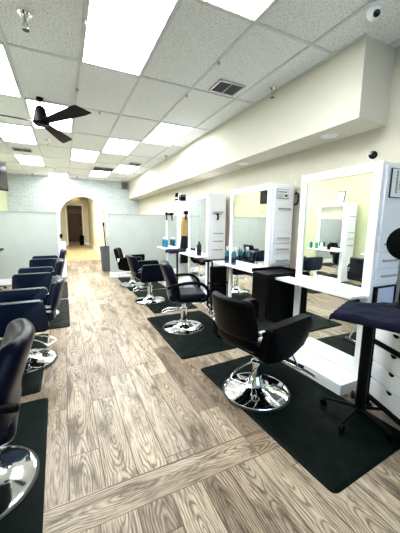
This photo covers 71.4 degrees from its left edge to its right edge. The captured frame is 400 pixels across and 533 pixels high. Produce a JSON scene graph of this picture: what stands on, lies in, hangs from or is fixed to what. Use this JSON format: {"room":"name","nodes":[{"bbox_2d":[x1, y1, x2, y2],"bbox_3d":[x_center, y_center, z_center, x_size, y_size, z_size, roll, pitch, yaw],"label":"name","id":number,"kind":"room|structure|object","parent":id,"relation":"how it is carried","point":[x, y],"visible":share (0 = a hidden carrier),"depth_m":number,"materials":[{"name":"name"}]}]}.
{"room":"salon","nodes":[
{"label":"salon","id":0,"kind":"room"},
{"bbox_2d":[0,190,7,210],"bbox_3d":[-3.141,-0.487,2.502,0.120,3.030,15.720,-4,10,-26],"label":"wall","id":1,"kind":"structure","parent":0,"point":[3,194],"depth_m":8.74,"materials":[{"name":"yellow paint"}]},
{"bbox_2d":[0,161,8,190],"bbox_3d":[-4.372,-1.875,5.613,0.353,0.600,0.840,2,9,6],"label":"television","id":2,"kind":"object","parent":1,"relation":"attached to","point":[3,170],"visible":1,"depth_m":5.90,"materials":[{"name":"black plastic"}]},
{"bbox_2d":[6,173,138,245],"bbox_3d":[-4.488,-1.720,10.419,4.430,3.030,0.120,-4,10,-26],"label":"wall","id":3,"kind":"structure","parent":0,"point":[26,193],"depth_m":10.00,"materials":[{"name":"white brick"}]},
{"bbox_2d":[60,196,105,240],"bbox_3d":[-4.365,-1.402,10.459,1.546,2.393,0.014,-4,10,-26],"label":"trim","id":4,"kind":"structure","parent":3,"relation":"attached to","point":[81,196],"depth_m":10.31,"materials":[{"name":"grey wood"}]},
{"bbox_2d":[121,182,127,189],"bbox_3d":[-2.938,-3.124,10.815,0.240,0.260,0.126,-4,10,-26],"label":"wall speaker","id":5,"kind":"object","parent":3,"relation":"attached to","point":[124,186],"visible":1,"depth_m":10.76,"materials":[{"name":"grey plastic"}]},
{"bbox_2d":[122,183,126,188],"bbox_3d":[-2.912,-3.115,10.763,0.200,0.220,0.008,-4,10,-26],"label":"grille","id":6,"kind":"object","parent":5,"relation":"attached to","point":[124,185],"depth_m":10.76,"materials":[{"name":"grey metal"}]},
{"bbox_2d":[66,205,82,241],"bbox_3d":[-9.492,-3.219,20.878,1.700,2.700,0.100,-4,10,-26],"label":"wall","id":7,"kind":"structure","parent":0,"point":[70,208],"depth_m":20.74,"materials":[{"name":"beige paint"}]},
{"bbox_2d":[68,213,81,241],"bbox_3d":[-9.348,-2.924,20.847,0.900,2.110,0.125,-4,10,-26],"label":"door","id":8,"kind":"structure","parent":7,"relation":"in","point":[74,219],"depth_m":20.84,"materials":[{"name":"brown wood"}]},
{"bbox_2d":[60,198,89,244],"bbox_3d":[-8.129,-2.838,17.681,1.950,2.950,0.120,-4,10,-26],"label":"wall","id":9,"kind":"structure","parent":0,"point":[84,202],"depth_m":17.70,"materials":[{"name":"beige paint"}]},
{"bbox_2d":[65,204,84,244],"bbox_3d":[-7.952,-2.650,17.718,1.020,2.570,0.020,-4,10,-26],"label":"trim","id":10,"kind":"structure","parent":9,"relation":"attached to","point":[65,204],"depth_m":17.63,"materials":[{"name":"white paint"}]},
{"bbox_2d":[0,212,165,278],"bbox_3d":[-2.850,-0.504,7.162,4.430,1.655,0.120,-4,10,-26],"label":"wall","id":11,"kind":"structure","parent":0,"point":[23,236],"depth_m":6.69,"materials":[{"name":"grey paint"}]},
{"bbox_2d":[0,279,11,284],"bbox_3d":[-4.163,0.326,6.647,1.528,0.140,0.148,-4,10,-26],"label":"baseboard","id":12,"kind":"structure","parent":11,"relation":"attached to","point":[2,281],"depth_m":6.42,"materials":[{"name":"white paint"}]},
{"bbox_2d":[0,211,56,213],"bbox_3d":[-4.150,-1.253,6.407,1.522,0.025,0.144,-4,10,-26],"label":"trim","id":13,"kind":"structure","parent":11,"relation":"on","point":[0,211],"depth_m":6.41,"materials":[{"name":"grey wood"}]},
{"bbox_2d":[110,271,130,277],"bbox_3d":[-1.641,0.169,7.857,1.728,0.140,0.148,-4,10,-26],"label":"baseboard","id":14,"kind":"structure","parent":11,"relation":"attached to","point":[112,274],"depth_m":7.52,"materials":[{"name":"white paint"}]},
{"bbox_2d":[108,214,165,215],"bbox_3d":[-1.622,-1.411,7.619,1.722,0.025,0.144,-4,10,-26],"label":"trim","id":15,"kind":"structure","parent":11,"relation":"on","point":[108,214],"depth_m":7.49,"materials":[{"name":"grey wood"}]},
{"bbox_2d":[87,198,104,249],"bbox_3d":[-5.413,-2.315,14.482,0.120,2.950,8.080,-4,10,-26],"label":"wall","id":16,"kind":"structure","parent":0,"point":[95,213],"depth_m":14.07,"materials":[{"name":"beige paint"}]},
{"bbox_2d":[85,242,100,254],"bbox_3d":[-5.618,-0.924,14.604,0.300,0.160,8.080,-4,10,-26],"label":"baseboard","id":17,"kind":"structure","parent":16,"relation":"attached to","point":[86,243],"depth_m":15.99,"materials":[{"name":"white paint"}]},
{"bbox_2d":[0,242,399,532],"bbox_3d":[-3.652,0.105,8.914,4.630,0.100,27.400,-4,10,-26],"label":"floor","id":18,"kind":"structure","parent":0,"point":[140,439],"depth_m":1.80,"materials":[{"name":"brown wood"}]},
{"bbox_2d":[0,398,48,532],"bbox_3d":[-1.323,1.216,1.492,0.870,0.013,1.460,-4,10,-27],"label":"floor mat","id":19,"kind":"object","parent":18,"relation":"on","point":[31,432],"visible":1,"depth_m":1.70,"materials":[{"name":"rubber"}]},
{"bbox_2d":[0,318,39,520],"bbox_3d":[-1.266,0.783,1.413,0.793,0.870,0.672,-4,10,-29],"label":"salon chair","id":20,"kind":"object","parent":19,"relation":"on","point":[19,465],"visible":1,"depth_m":1.44,"materials":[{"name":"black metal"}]},
{"bbox_2d":[0,334,48,396],"bbox_3d":[-2.081,1.000,2.836,0.890,0.013,1.430,-4,10,-26],"label":"floor mat","id":21,"kind":"object","parent":18,"relation":"on","point":[31,383],"visible":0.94,"depth_m":2.58,"materials":[{"name":"rubber"}]},
{"bbox_2d":[0,275,63,374],"bbox_3d":[-1.831,0.565,2.816,0.872,0.862,0.662,-4,10,-26],"label":"salon chair","id":22,"kind":"object","parent":21,"relation":"on","point":[36,305],"visible":0.84,"depth_m":2.74,"materials":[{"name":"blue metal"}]},
{"bbox_2d":[49,299,69,329],"bbox_3d":[-2.567,0.753,4.408,0.900,0.013,1.580,-4,10,-26],"label":"floor mat","id":23,"kind":"object","parent":18,"relation":"on","point":[62,320],"visible":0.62,"depth_m":4.20,"materials":[{"name":"rubber"}]},
{"bbox_2d":[12,258,64,315],"bbox_3d":[-2.531,0.334,4.269,0.872,0.862,0.662,-4,10,-26],"label":"salon chair","id":24,"kind":"object","parent":23,"relation":"on","point":[30,277],"visible":0.38,"depth_m":4.03,"materials":[{"name":"blue leather"}]},
{"bbox_2d":[58,242,66,278],"bbox_3d":[-3.819,-0.191,7.582,0.373,0.885,1.320,-4,10,-26],"label":"base cabinet","id":25,"kind":"object","parent":18,"relation":"on","point":[64,274],"visible":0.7,"depth_m":7.08,"materials":[{"name":"white paint"}]},
{"bbox_2d":[61,282,67,298],"bbox_3d":[-3.305,0.513,5.915,0.900,0.013,1.650,-4,10,-26],"label":"floor mat","id":26,"kind":"object","parent":18,"relation":"on","point":[65,287],"visible":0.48,"depth_m":5.83,"materials":[{"name":"rubber"}]},
{"bbox_2d":[29,249,66,268],"bbox_3d":[-3.257,0.083,5.842,0.872,0.862,0.662,-4,10,-26],"label":"salon chair","id":27,"kind":"object","parent":26,"relation":"on","point":[48,260],"visible":0.27,"depth_m":5.60,"materials":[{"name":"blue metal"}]},
{"bbox_2d":[79,235,83,244],"bbox_3d":[-7.553,-1.691,17.797,0.316,0.660,0.316,-4,10,-26],"label":"bin","id":28,"kind":"object","parent":18,"relation":"on","point":[81,237],"visible":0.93,"depth_m":17.69,"materials":[{"name":"black plastic"}]},
{"bbox_2d":[99,246,109,270],"bbox_3d":[-2.807,-0.244,8.485,0.470,0.740,0.494,-4,10,-26],"label":"waste bin","id":29,"kind":"object","parent":18,"relation":"on","point":[104,251],"visible":0.72,"depth_m":8.30,"materials":[{"name":"grey plastic"}]},
{"bbox_2d":[118,277,165,290],"bbox_3d":[-1.464,0.391,6.843,0.830,0.013,1.570,-4,10,-26],"label":"floor mat","id":30,"kind":"object","parent":18,"relation":"on","point":[155,285],"visible":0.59,"depth_m":6.50,"materials":[{"name":"rubber"}]},
{"bbox_2d":[113,247,144,286],"bbox_3d":[-1.551,0.001,6.504,0.872,0.862,0.658,0,9,-4],"label":"salon chair","id":31,"kind":"object","parent":30,"relation":"on","point":[122,261],"visible":0.7,"depth_m":6.35,"materials":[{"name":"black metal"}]},
{"bbox_2d":[133,289,197,313],"bbox_3d":[-0.723,0.625,5.375,0.790,0.013,1.590,-4,10,-26],"label":"floor mat","id":32,"kind":"object","parent":18,"relation":"on","point":[155,308],"visible":0.64,"depth_m":4.99,"materials":[{"name":"rubber"}]},
{"bbox_2d":[127,254,166,304],"bbox_3d":[-0.906,0.205,5.192,0.872,0.872,0.662,-4,10,-28],"label":"salon chair","id":33,"kind":"object","parent":32,"relation":"on","point":[145,271],"visible":0.88,"depth_m":4.93,"materials":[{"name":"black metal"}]},
{"bbox_2d":[157,200,187,285],"bbox_3d":[-0.649,-0.573,6.766,0.661,1.960,1.102,-4,10,-26],"label":"station","id":34,"kind":"object","parent":18,"relation":"on","point":[175,209],"depth_m":6.47,"materials":[{"name":"white laminate"}]},
{"bbox_2d":[165,237,167,247],"bbox_3d":[-0.826,-0.592,6.835,0.073,0.255,0.073,1,9,2],"label":"spray bottle","id":35,"kind":"object","parent":34,"relation":"on","point":[166,240],"visible":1,"depth_m":6.81,"materials":[{"name":"blue plastic"}]},
{"bbox_2d":[167,253,175,273],"bbox_3d":[-0.676,-0.077,6.833,0.008,0.640,0.704,-4,10,-26],"label":"mirror","id":36,"kind":"object","parent":34,"relation":"attached to","point":[171,258],"depth_m":6.79,"materials":[{"name":"clear glass"}]},
{"bbox_2d":[166,200,178,281],"bbox_3d":[-0.671,-0.571,6.756,0.030,1.960,0.860,-4,10,-26],"label":"mirror","id":37,"kind":"object","parent":34,"relation":"attached to","point":[172,222],"depth_m":6.67,"materials":[{"name":"white paint"}]},
{"bbox_2d":[178,195,185,200],"bbox_3d":[-0.400,-1.550,6.283,0.124,0.130,0.154,-4,10,-26],"label":"box","id":38,"kind":"object","parent":34,"relation":"on","point":[181,197],"visible":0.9,"depth_m":6.22,"materials":[{"name":"black plastic"}]},
{"bbox_2d":[176,253,177,280],"bbox_3d":[-0.511,0.073,6.172,0.475,0.867,0.454,-4,10,-26],"label":"tray stand","id":39,"kind":"object","parent":18,"relation":"on","point":[176,253],"visible":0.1,"depth_m":6.12,"materials":[{"name":"black metal"}]},
{"bbox_2d":[165,248,185,254],"bbox_3d":[-0.517,-0.324,6.084,0.402,0.120,0.362,-4,10,-26],"label":"towel","id":40,"kind":"object","parent":39,"relation":"on","point":[171,251],"visible":0.93,"depth_m":5.95,"materials":[{"name":"fabric"}]},
{"bbox_2d":[147,311,236,358],"bbox_3d":[-0.095,0.868,3.843,0.930,0.013,1.470,-4,10,-26],"label":"floor mat","id":41,"kind":"object","parent":18,"relation":"on","point":[204,342],"visible":0.75,"depth_m":3.50,"materials":[{"name":"rubber"}]},
{"bbox_2d":[160,260,213,334],"bbox_3d":[-0.154,0.391,3.848,0.793,0.930,0.672,-1,9,-12],"label":"salon chair","id":42,"kind":"object","parent":41,"relation":"on","point":[176,295],"visible":0.99,"depth_m":3.68,"materials":[{"name":"black leather"}]},
{"bbox_2d":[179,193,225,303],"bbox_3d":[-0.012,-0.380,5.464,0.661,1.990,0.946,-4,10,-26],"label":"station","id":43,"kind":"object","parent":18,"relation":"on","point":[204,227],"visible":0.67,"depth_m":5.17,"materials":[{"name":"white laminate"}]},
{"bbox_2d":[178,276,194,287],"bbox_3d":[-0.272,0.344,5.681,0.296,0.287,0.340,-4,10,-26],"label":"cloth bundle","id":44,"kind":"object","parent":43,"relation":"on","point":[188,278],"visible":0.54,"depth_m":5.56,"materials":[{"name":"white fabric"}]},
{"bbox_2d":[179,252,206,257],"bbox_3d":[-0.156,-0.229,5.455,0.205,0.026,0.880,-4,10,-26],"label":"shelf","id":45,"kind":"object","parent":43,"relation":"attached to","point":[192,254],"depth_m":5.31,"materials":[{"name":"white paint"}]},
{"bbox_2d":[190,257,205,291],"bbox_3d":[-0.049,0.127,5.552,0.008,0.640,0.744,-4,10,-26],"label":"mirror","id":46,"kind":"object","parent":43,"relation":"attached to","point":[197,268],"depth_m":5.47,"materials":[{"name":"clear glass"}]},
{"bbox_2d":[188,193,209,294],"bbox_3d":[-0.044,-0.382,5.474,0.030,1.990,0.900,-4,10,-26],"label":"mirror","id":47,"kind":"object","parent":43,"relation":"attached to","point":[198,205],"depth_m":5.36,"materials":[{"name":"white paint"}]},
{"bbox_2d":[197,241,201,255],"bbox_3d":[-0.017,-0.337,5.202,0.090,0.267,0.090,-4,10,-30],"label":"bottle","id":48,"kind":"object","parent":43,"relation":"on","point":[199,247],"visible":1,"depth_m":5.17,"materials":[{"name":"blue plastic"}]},
{"bbox_2d":[199,258,228,310],"bbox_3d":[0.232,0.304,4.701,0.537,0.875,0.190,-4,10,-26],"label":"trolley","id":49,"kind":"object","parent":18,"relation":"on","point":[218,274],"visible":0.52,"depth_m":4.68,"materials":[{"name":"black plastic"}]},
{"bbox_2d":[209,258,224,261],"bbox_3d":[0.312,-0.106,4.674,0.370,0.025,0.190,-4,10,-26],"label":"tray","id":50,"kind":"object","parent":49,"relation":"on","point":[210,260],"depth_m":4.63,"materials":[{"name":"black plastic"}]},
{"bbox_2d":[212,183,293,311],"bbox_3d":[0.677,-0.141,4.057,0.661,1.960,1.156,-4,10,-26],"label":"station","id":51,"kind":"object","parent":18,"relation":"on","point":[260,222],"visible":0.66,"depth_m":3.76,"materials":[{"name":"white laminate"}]},
{"bbox_2d":[224,246,229,262],"bbox_3d":[0.414,-0.181,4.256,0.074,0.255,0.074,-5,10,-30],"label":"spray bottle","id":52,"kind":"object","parent":51,"relation":"on","point":[226,260],"visible":0.98,"depth_m":4.23,"materials":[{"name":"teal plastic"}]},
{"bbox_2d":[213,260,252,272],"bbox_3d":[0.534,-0.004,4.045,0.205,0.026,1.090,-4,10,-26],"label":"shelf","id":53,"kind":"object","parent":51,"relation":"attached to","point":[239,265],"depth_m":4.02,"materials":[{"name":"white paint"}]},
{"bbox_2d":[231,247,236,264],"bbox_3d":[0.497,-0.154,4.088,0.074,0.255,0.074,8,11,39],"label":"spray bottle","id":54,"kind":"object","parent":51,"relation":"on","point":[233,255],"visible":1,"depth_m":4.06,"materials":[{"name":"teal plastic"}]},
{"bbox_2d":[231,268,252,299],"bbox_3d":[0.675,0.363,4.072,0.008,0.640,0.794,-4,10,-26],"label":"mirror","id":55,"kind":"object","parent":51,"relation":"attached to","point":[241,281],"depth_m":4.18,"materials":[{"name":"clear glass"}]},
{"bbox_2d":[228,183,273,296],"bbox_3d":[0.680,-0.131,3.996,0.030,1.960,0.950,-4,10,-26],"label":"mirror","id":56,"kind":"object","parent":51,"relation":"attached to","point":[251,208],"depth_m":3.91,"materials":[{"name":"white paint"}]},
{"bbox_2d":[276,188,288,198],"bbox_3d":[1.038,-0.911,3.484,0.190,0.115,0.016,-4,10,-26],"label":"card","id":57,"kind":"object","parent":51,"relation":"attached to","point":[281,193],"visible":1,"depth_m":3.48,"materials":[{"name":"grey paper"}]},
{"bbox_2d":[294,182,298,204],"bbox_3d":[1.224,-0.928,3.531,0.032,0.300,0.114,-1,9,-8],"label":"holder","id":58,"kind":"object","parent":51,"relation":"attached to","point":[295,192],"visible":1,"depth_m":3.54,"materials":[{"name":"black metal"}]},
{"bbox_2d":[252,266,295,322],"bbox_3d":[0.897,0.485,3.407,0.458,0.925,0.316,-4,10,-26],"label":"base cabinet","id":59,"kind":"object","parent":18,"relation":"on","point":[275,298],"visible":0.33,"depth_m":3.25,"materials":[{"name":"black plastic"}]},
{"bbox_2d":[252,266,295,275],"bbox_3d":[0.902,0.051,3.340,0.458,0.045,0.316,-4,10,-26],"label":"tray","id":60,"kind":"object","parent":59,"relation":"on","point":[276,270],"depth_m":3.33,"materials":[{"name":"black plastic"}]},
{"bbox_2d":[201,355,399,493],"bbox_3d":[0.730,1.106,2.361,0.850,0.013,1.510,-4,10,-29],"label":"floor mat","id":61,"kind":"object","parent":18,"relation":"on","point":[307,429],"visible":0.68,"depth_m":1.98,"materials":[{"name":"rubber"}]},
{"bbox_2d":[212,291,312,412],"bbox_3d":[0.521,0.638,2.387,0.872,0.902,0.658,-5,11,-34],"label":"salon chair","id":62,"kind":"object","parent":61,"relation":"on","point":[237,322],"visible":1,"depth_m":2.17,"materials":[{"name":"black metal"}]},
{"bbox_2d":[320,320,399,442],"bbox_3d":[1.154,0.714,2.007,0.519,0.877,0.644,8,12,41],"label":"tray stand","id":63,"kind":"object","parent":61,"relation":"on","point":[360,407],"visible":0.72,"depth_m":2.02,"materials":[{"name":"black plastic"}]},
{"bbox_2d":[329,300,399,332],"bbox_3d":[1.108,0.318,1.800,0.402,0.086,0.403,8,12,41],"label":"towel","id":64,"kind":"object","parent":63,"relation":"on","point":[378,316],"visible":1,"depth_m":1.73,"materials":[{"name":"fabric"}]},
{"bbox_2d":[340,320,399,333],"bbox_3d":[1.108,0.321,1.800,0.360,0.038,0.360,8,12,41],"label":"tray","id":65,"kind":"object","parent":63,"relation":"on","point":[340,320],"depth_m":1.66,"materials":[{"name":"black plastic"}]},
{"bbox_2d":[275,160,399,395],"bbox_3d":[1.289,0.054,2.807,0.661,1.970,1.026,-4,10,-26],"label":"station","id":66,"kind":"object","parent":18,"relation":"on","point":[347,216],"visible":0.73,"depth_m":2.61,"materials":[{"name":"white laminate"}]},
{"bbox_2d":[275,276,366,299],"bbox_3d":[1.145,0.195,2.796,0.205,0.026,0.960,-4,10,-26],"label":"shelf","id":67,"kind":"object","parent":66,"relation":"attached to","point":[332,289],"depth_m":2.67,"materials":[{"name":"white paint"}]},
{"bbox_2d":[302,172,372,287],"bbox_3d":[1.289,-0.348,2.701,0.008,0.987,0.704,-4,10,-26],"label":"mirror","id":68,"kind":"object","parent":66,"relation":"attached to","point":[337,209],"depth_m":2.65,"materials":[{"name":"clear glass"}]},
{"bbox_2d":[368,151,377,162],"bbox_3d":[1.471,-0.928,2.369,0.066,0.108,0.069,-4,10,-26],"label":"camera","id":69,"kind":"object","parent":66,"relation":"on","point":[372,155],"visible":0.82,"depth_m":2.35,"materials":[{"name":"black plastic"}]},
{"bbox_2d":[388,168,399,197],"bbox_3d":[1.630,-0.687,2.303,0.170,0.235,0.016,-4,10,-26],"label":"certificate","id":70,"kind":"object","parent":66,"relation":"attached to","point":[394,189],"visible":1,"depth_m":2.28,"materials":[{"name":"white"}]},
{"bbox_2d":[395,171,399,192],"bbox_3d":[1.637,-0.697,2.297,0.059,0.176,0.002,-4,10,-26],"label":"print","id":71,"kind":"object","parent":70,"relation":"attached to","point":[397,175],"depth_m":2.29,"materials":[{"name":"white paper"}]},
{"bbox_2d":[366,328,399,425],"bbox_3d":[1.512,0.738,1.970,0.351,0.850,0.448,0,9,-6],"label":"cart","id":72,"kind":"object","parent":18,"relation":"on","point":[383,390],"visible":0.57,"depth_m":2.01,"materials":[{"name":"white plastic"}]},
{"bbox_2d":[374,302,397,306],"bbox_3d":[1.517,0.325,1.906,0.371,0.073,0.470,0,9,-6],"label":"towel","id":73,"kind":"object","parent":72,"relation":"on","point":[384,304],"visible":0.25,"depth_m":2.07,"materials":[{"name":"fabric"}]},
{"bbox_2d":[386,228,399,308],"bbox_3d":[1.420,0.006,1.938,0.140,0.568,0.203,-3,10,-24],"label":"round mirror","id":74,"kind":"object","parent":73,"relation":"on","point":[393,240],"visible":0.99,"depth_m":1.95,"materials":[{"name":"black plastic"}]},
{"bbox_2d":[0,0,399,181],"bbox_3d":[-1.081,-2.163,3.259,4.630,0.100,15.750,-4,10,-26],"label":"ceiling","id":75,"kind":"structure","parent":0,"point":[198,35],"depth_m":2.87,"materials":[{"name":"tile"}]},
{"bbox_2d":[0,44,20,96],"bbox_3d":[-2.282,-2.064,2.904,0.576,0.014,1.186,-4,10,-26],"label":"recessed light","id":76,"kind":"object","parent":75,"relation":"in","point":[8,84],"visible":1,"depth_m":3.07,"materials":[{"name":"white paint"}]},
{"bbox_2d":[0,123,36,144],"bbox_3d":[-3.344,-2.410,5.073,0.576,0.014,1.186,-4,10,-26],"label":"recessed light","id":77,"kind":"object","parent":75,"relation":"in","point":[8,132],"visible":0.98,"depth_m":5.06,"materials":[{"name":"white paint"}]},
{"bbox_2d":[11,147,32,152],"bbox_3d":[-3.943,-2.585,6.172,0.380,0.017,0.300,-4,10,-26],"label":"ceiling vent","id":78,"kind":"object","parent":75,"relation":"in","point":[13,148],"visible":1,"depth_m":6.12,"materials":[{"name":"black metal"}]},
{"bbox_2d":[16,7,32,32],"bbox_3d":[-1.342,-1.881,2.136,0.108,0.123,0.108,-4,10,-26],"label":"sprinkler head","id":79,"kind":"object","parent":75,"relation":"attached to","point":[24,13],"visible":1,"depth_m":2.12},
{"bbox_2d":[15,155,44,165],"bbox_3d":[-4.406,-2.756,7.243,0.576,0.014,1.186,-4,10,-26],"label":"recessed light","id":80,"kind":"object","parent":75,"relation":"in","point":[29,160],"visible":1,"depth_m":7.21,"materials":[{"name":"white paint"}]},
{"bbox_2d":[0,96,90,142],"bbox_3d":[-2.239,-2.006,3.598,1.428,0.340,1.598,-4,10,-26],"label":"ceiling fan","id":81,"kind":"object","parent":75,"relation":"hanging from","point":[40,118],"visible":1,"depth_m":3.55,"materials":[{"name":"black plastic"}]},
{"bbox_2d":[25,99,72,131],"bbox_3d":[-2.264,-2.272,4.252,0.576,0.014,1.186,-4,10,-26],"label":"recessed light","id":82,"kind":"object","parent":75,"relation":"in","point":[65,125],"visible":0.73,"depth_m":4.00,"materials":[{"name":"white paint"}]},
{"bbox_2d":[48,173,67,177],"bbox_3d":[-4.830,-3.107,9.494,0.576,0.014,0.778,-4,10,-26],"label":"recessed light","id":83,"kind":"object","parent":75,"relation":"in","point":[50,174],"visible":1,"depth_m":9.49,"materials":[{"name":"white paint"}]},
{"bbox_2d":[71,149,99,161],"bbox_3d":[-2.777,-2.652,6.685,0.576,0.014,1.186,-4,10,-26],"label":"recessed light","id":84,"kind":"object","parent":75,"relation":"in","point":[78,155],"visible":1,"depth_m":6.62,"materials":[{"name":"white paint"}]},
{"bbox_2d":[89,170,110,176],"bbox_3d":[-3.290,-3.032,9.118,0.576,0.014,1.186,-4,10,-26],"label":"recessed light","id":85,"kind":"object","parent":75,"relation":"in","point":[94,173],"visible":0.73,"depth_m":9.03,"materials":[{"name":"white paint"}]},
{"bbox_2d":[92,166,114,171],"bbox_3d":[-2.888,-2.900,8.297,0.570,0.017,0.570,-4,10,-26],"label":"ceiling vent","id":86,"kind":"object","parent":75,"relation":"in","point":[94,167],"visible":1,"depth_m":8.29,"materials":[{"name":"black metal"}]},
{"bbox_2d":[102,138,139,154],"bbox_3d":[-1.697,-2.513,5.864,0.576,0.014,1.186,-4,10,-26],"label":"recessed light","id":87,"kind":"object","parent":75,"relation":"in","point":[115,146],"visible":1,"depth_m":5.80,"materials":[{"name":"white paint"}]},
{"bbox_2d":[113,165,139,173],"bbox_3d":[-2.210,-2.893,8.296,0.576,0.014,1.186,-4,10,-26],"label":"recessed light","id":88,"kind":"object","parent":75,"relation":"in","point":[121,168],"visible":0.99,"depth_m":8.28,"materials":[{"name":"white paint"}]},
{"bbox_2d":[81,0,178,75],"bbox_3d":[-0.653,-1.960,2.346,0.576,0.014,1.186,-4,10,-26],"label":"recessed light","id":89,"kind":"object","parent":75,"relation":"in","point":[120,35],"visible":0.98,"depth_m":2.30,"materials":[{"name":"white paint"}]},
{"bbox_2d":[128,162,141,165],"bbox_3d":[-1.760,-2.768,7.526,0.320,0.017,0.300,-4,10,-26],"label":"ceiling vent","id":90,"kind":"object","parent":75,"relation":"in","point":[130,163],"visible":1,"depth_m":7.53,"materials":[{"name":"black metal"}]},
{"bbox_2d":[142,123,193,145],"bbox_3d":[-0.617,-2.374,5.042,0.576,0.014,1.186,-4,10,-26],"label":"recessed light","id":91,"kind":"object","parent":75,"relation":"in","point":[163,134],"visible":0.96,"depth_m":4.97,"materials":[{"name":"white paint"}]},
{"bbox_2d":[0,0,399,181],"bbox_3d":[-1.049,-2.098,3.201,4.430,0.014,15.600,-4,10,-26],"label":"grid","id":92,"kind":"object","parent":75,"relation":"attached to","point":[178,4],"depth_m":2.90,"materials":[{"name":"white metal"}]},
{"bbox_2d":[209,79,245,96],"bbox_3d":[0.315,-2.088,3.263,0.340,0.017,0.280,-4,10,-26],"label":"ceiling vent","id":93,"kind":"object","parent":75,"relation":"in","point":[222,86],"visible":1,"depth_m":3.25,"materials":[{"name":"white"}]},
{"bbox_2d":[201,0,274,21],"bbox_3d":[0.427,-1.821,1.525,0.576,0.014,1.186,-4,10,-26],"label":"recessed light","id":94,"kind":"object","parent":75,"relation":"in","point":[252,10],"visible":1,"depth_m":2.03,"materials":[{"name":"white paint"}]},
{"bbox_2d":[268,85,276,98],"bbox_3d":[0.847,-2.032,3.251,0.099,0.113,0.099,-4,10,-26],"label":"sprinkler head","id":95,"kind":"object","parent":75,"relation":"attached to","point":[272,88],"visible":1,"depth_m":3.23},
{"bbox_2d":[365,0,384,21],"bbox_3d":[1.269,-1.845,2.025,0.120,0.100,0.120,-4,10,-26],"label":"dome camera","id":96,"kind":"object","parent":75,"relation":"attached to","point":[373,11],"visible":1,"depth_m":1.99,"materials":[{"name":"white paint"}]},
{"bbox_2d":[128,36,394,199],"bbox_3d":[-0.532,-2.316,6.760,0.400,0.650,9.660,-4,10,-26],"label":"soffit","id":97,"kind":"structure","parent":0,"point":[347,94],"depth_m":3.09,"materials":[{"name":"beige paint"}]},
{"bbox_2d":[129,33,368,181],"bbox_3d":[-0.715,-2.618,6.611,0.025,0.012,9.680,-4,10,-26],"label":"trim","id":98,"kind":"structure","parent":97,"relation":"attached to","point":[365,34],"depth_m":3.15,"materials":[{"name":"white metal"}]},
{"bbox_2d":[321,133,337,138],"bbox_3d":[1.357,-1.368,2.921,0.170,0.012,0.170,-4,10,-26],"label":"recessed light","id":99,"kind":"object","parent":97,"relation":"in","point":[328,135],"visible":1,"depth_m":2.90,"materials":[{"name":"white paint"}]},
{"bbox_2d":[139,46,399,301],"bbox_3d":[0.955,-0.742,4.466,0.120,3.030,15.720,-4,10,-26],"label":"wall","id":100,"kind":"structure","parent":0,"point":[353,150],"depth_m":3.57,"materials":[{"name":"beige paint"}]},
{"bbox_3d":[-6.215,-3.771,13.858,3.600,0.100,8.080,-4,10,-26],"label":"ceiling","id":101,"kind":"structure","parent":0,"visible":0},
{"bbox_2d":[72,198,79,201],"bbox_3d":[-5.193,-3.029,11.593,0.300,0.655,0.047,-4,10,-26],"label":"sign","id":102,"kind":"object","parent":101,"relation":"hanging from","point":[73,199],"visible":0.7,"depth_m":11.62,"materials":[{"name":"beige"}]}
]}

